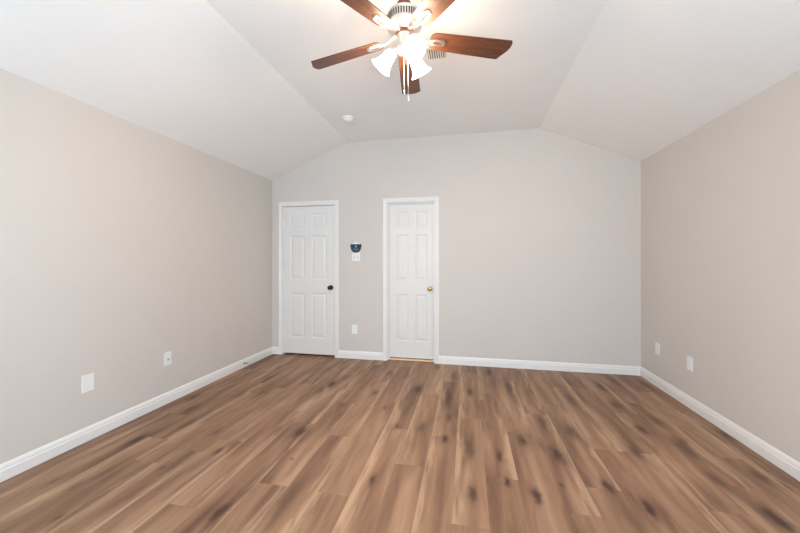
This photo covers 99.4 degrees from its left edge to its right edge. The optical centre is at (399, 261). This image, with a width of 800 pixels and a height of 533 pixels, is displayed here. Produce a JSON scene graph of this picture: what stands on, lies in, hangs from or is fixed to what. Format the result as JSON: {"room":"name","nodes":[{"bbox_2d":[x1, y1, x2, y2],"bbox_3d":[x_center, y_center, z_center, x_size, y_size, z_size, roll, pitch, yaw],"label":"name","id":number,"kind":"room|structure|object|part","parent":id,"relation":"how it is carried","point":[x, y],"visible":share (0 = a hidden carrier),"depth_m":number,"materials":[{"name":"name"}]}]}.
{"room":"empty bedroom","nodes":[
{"label":"empty bedroom","id":0,"kind":"room"},
{"bbox_2d":[0,68,271,463],"bbox_3d":[-2.342,0.052,2.399,0.120,2.490,5.124,0,0,11],"label":"wall","id":1,"kind":"structure","parent":0,"point":[124,244],"depth_m":2.62,"materials":[{"name":"paint"}]},
{"bbox_2d":[82,373,93,393],"bbox_3d":[-2.264,0.881,2.462,0.007,0.125,0.080,0,0,11],"label":"wall plate","id":2,"kind":"object","parent":1,"relation":"attached to","point":[87,380],"visible":1,"depth_m":2.46,"materials":[{"name":"plastic"}]},
{"bbox_2d":[0,347,272,482],"bbox_3d":[-2.275,1.248,2.386,0.016,0.100,4.884,0,0,11],"label":"baseboard","id":3,"kind":"structure","parent":1,"relation":"attached to","point":[13,467],"depth_m":2.60,"materials":[{"name":"paint"}]},
{"bbox_2d":[164,351,171,365],"bbox_3d":[-2.129,0.889,3.115,0.016,0.120,0.076,0,0,11],"label":"wall plate","id":4,"kind":"object","parent":1,"relation":"attached to","point":[168,355],"visible":1,"depth_m":3.11,"materials":[{"name":"plastic"}]},
{"bbox_2d":[0,353,799,532],"bbox_3d":[0.011,1.337,2.019,4.743,0.080,5.304,0,0,11],"label":"floor","id":5,"kind":"structure","parent":0,"point":[286,442],"depth_m":2.20,"materials":[{"name":"brown wood"}]},
{"bbox_2d":[390,357,433,361],"bbox_3d":[0.154,1.292,4.476,0.610,0.012,0.060,0,0,11],"label":"trim","id":6,"kind":"structure","parent":5,"relation":"on","point":[390,357],"depth_m":4.46,"materials":[{"name":"brown wood"}]},
{"bbox_2d":[0,0,799,179],"bbox_3d":[-0.007,-1.399,1.931,4.883,0.616,5.124,0,0,11],"label":"ceiling","id":7,"kind":"structure","parent":0,"point":[235,82],"depth_m":2.51,"materials":[{"name":"paint"}]},
{"bbox_2d":[342,115,353,122],"bbox_3d":[-0.582,-1.585,3.800,0.140,0.045,0.140,0,0,11],"label":"smoke detector","id":8,"kind":"object","parent":7,"relation":"attached to","point":[347,119],"visible":1,"depth_m":3.76,"materials":[{"name":"plastic"}]},
{"bbox_2d":[311,0,512,100],"bbox_3d":[0.029,-1.283,2.031,1.278,0.655,1.240,-1,0,11],"label":"ceiling fan","id":9,"kind":"object","parent":7,"relation":"hanging from","point":[404,20],"visible":1,"depth_m":1.99,"materials":[{"name":"brown metal"}]},
{"bbox_3d":[-0.347,-1.299,2.146,0.517,0.006,0.141,-2,13,23],"label":"fan blade","id":10,"kind":"part","parent":9,"relation":"part of","materials":[{"name":"brown wood"}]},
{"bbox_3d":[-0.242,-1.304,1.677,0.141,0.006,0.517,16,11,40],"label":"fan blade","id":11,"kind":"part","parent":9,"relation":"part of","materials":[{"name":"brown wood"}]},
{"bbox_3d":[-0.103,-1.181,2.004,0.136,0.142,0.121,0,0,43],"label":"lamp shade","id":12,"kind":"part","parent":9,"relation":"part of","materials":[{"name":"white glass"}]},
{"bbox_3d":[-0.036,-1.235,1.998,0.070,0.051,0.056,-1,0,11],"label":"lamp arm","id":13,"kind":"part","parent":9,"relation":"part of","materials":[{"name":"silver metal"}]},
{"bbox_3d":[0.067,-1.308,2.390,0.141,0.006,0.517,-15,-2,5],"label":"fan blade","id":14,"kind":"part","parent":9,"relation":"part of","materials":[{"name":"brown wood"}]},
{"bbox_3d":[0.065,-1.206,1.881,0.051,0.067,0.062,-1,0,11],"label":"bulb","id":15,"kind":"part","parent":9,"relation":"part of","materials":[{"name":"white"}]},
{"bbox_3d":[0.080,-1.185,1.857,0.121,0.142,0.137,-1,0,11],"label":"lamp shade","id":16,"kind":"part","parent":9,"relation":"part of","materials":[{"name":"white glass"}]},
{"bbox_3d":[0.127,-1.185,2.077,0.122,0.142,0.136,-1,0,11],"label":"lamp shade","id":17,"kind":"part","parent":9,"relation":"part of","materials":[{"name":"white glass"}]},
{"bbox_3d":[0.236,-1.315,1.631,0.141,0.006,0.517,14,-8,-30],"label":"fan blade","id":18,"kind":"part","parent":9,"relation":"part of","materials":[{"name":"brown wood"}]},
{"bbox_3d":[0.427,-1.318,2.072,0.517,0.006,0.141,-1,-14,-13],"label":"fan blade","id":19,"kind":"part","parent":9,"relation":"part of","materials":[{"name":"brown wood"}]},
{"bbox_2d":[425,47,448,61],"bbox_3d":[0.284,-1.602,2.613,0.179,0.011,0.175,0,0,11],"label":"ceiling vent","id":20,"kind":"object","parent":7,"relation":"in","point":[431,55],"visible":0.65,"depth_m":2.63,"materials":[{"name":"plastic"}]},
{"bbox_2d":[272,128,640,366],"bbox_3d":[0.485,-0.155,4.384,4.643,2.905,0.120,0,0,11],"label":"wall","id":21,"kind":"structure","parent":0,"point":[540,229],"depth_m":4.16,"materials":[{"name":"paint"}]},
{"bbox_2d":[282,205,334,354],"bbox_3d":[-1.273,0.255,4.660,0.778,2.033,0.108,0,0,11],"label":"door","id":22,"kind":"structure","parent":21,"relation":"in","point":[308,276],"depth_m":4.67,"materials":[{"name":"paint"}]},
{"bbox_2d":[279,200,338,357],"bbox_3d":[-1.250,0.233,4.723,0.889,2.129,0.138,0,0,11],"label":"trim","id":23,"kind":"structure","parent":21,"relation":"attached to","point":[324,202],"depth_m":4.65,"materials":[{"name":"paint"}]},
{"bbox_2d":[352,325,356,333],"bbox_3d":[-0.608,0.905,4.538,0.076,0.120,0.009,0,0,11],"label":"power outlet","id":24,"kind":"object","parent":21,"relation":"attached to","point":[354,327],"visible":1,"depth_m":4.54,"materials":[{"name":"plastic"}]},
{"bbox_2d":[352,253,359,260],"bbox_3d":[-0.589,-0.062,4.529,0.112,0.112,0.019,0,0,11],"label":"light switch","id":25,"kind":"object","parent":21,"relation":"attached to","point":[355,256],"visible":1,"depth_m":4.53,"materials":[{"name":"plastic"}]},
{"bbox_2d":[350,242,361,252],"bbox_3d":[-0.587,-0.184,4.530,0.154,0.150,0.017,0,0,11],"label":"thermostat","id":26,"kind":"object","parent":21,"relation":"attached to","point":[355,247],"visible":1,"depth_m":4.52,"materials":[{"name":"plastic"}]},
{"bbox_2d":[383,196,438,363],"bbox_3d":[0.147,0.234,4.443,0.736,2.127,0.138,0,0,11],"label":"trim","id":27,"kind":"structure","parent":21,"relation":"attached to","point":[387,202],"depth_m":4.44,"materials":[{"name":"paint"}]},
{"bbox_2d":[390,204,433,358],"bbox_3d":[0.148,0.254,4.448,0.606,2.035,0.108,0,0,11],"label":"door","id":28,"kind":"structure","parent":21,"relation":"in","point":[411,225],"depth_m":4.46,"materials":[{"name":"paint"}]},
{"bbox_2d":[272,347,640,375],"bbox_3d":[0.472,1.248,4.318,4.643,0.100,0.016,0,0,11],"label":"baseboard","id":29,"kind":"structure","parent":21,"relation":"attached to","point":[452,360],"depth_m":4.11,"materials":[{"name":"paint"}]},
{"bbox_2d":[641,70,799,462],"bbox_3d":[2.329,0.052,1.463,0.120,2.490,5.124,0,0,11],"label":"wall","id":30,"kind":"structure","parent":0,"point":[720,203],"depth_m":2.52,"materials":[{"name":"paint"}]},
{"bbox_2d":[655,342,659,354],"bbox_3d":[2.678,0.905,3.527,0.007,0.120,0.076,0,0,11],"label":"wall plate","id":31,"kind":"object","parent":30,"relation":"attached to","point":[657,345],"visible":1,"depth_m":3.52,"materials":[{"name":"plastic"}]},
{"bbox_2d":[687,356,692,371],"bbox_3d":[2.574,0.905,3.015,0.008,0.120,0.076,0,0,11],"label":"wall plate","id":32,"kind":"object","parent":30,"relation":"attached to","point":[689,359],"visible":1,"depth_m":3.00,"materials":[{"name":"plastic"}]},
{"bbox_2d":[640,367,799,480],"bbox_3d":[2.262,1.248,1.476,0.016,0.100,4.884,0,0,11],"label":"baseboard","id":33,"kind":"structure","parent":30,"relation":"attached to","point":[778,458],"depth_m":2.52,"materials":[{"name":"paint"}]}
]}

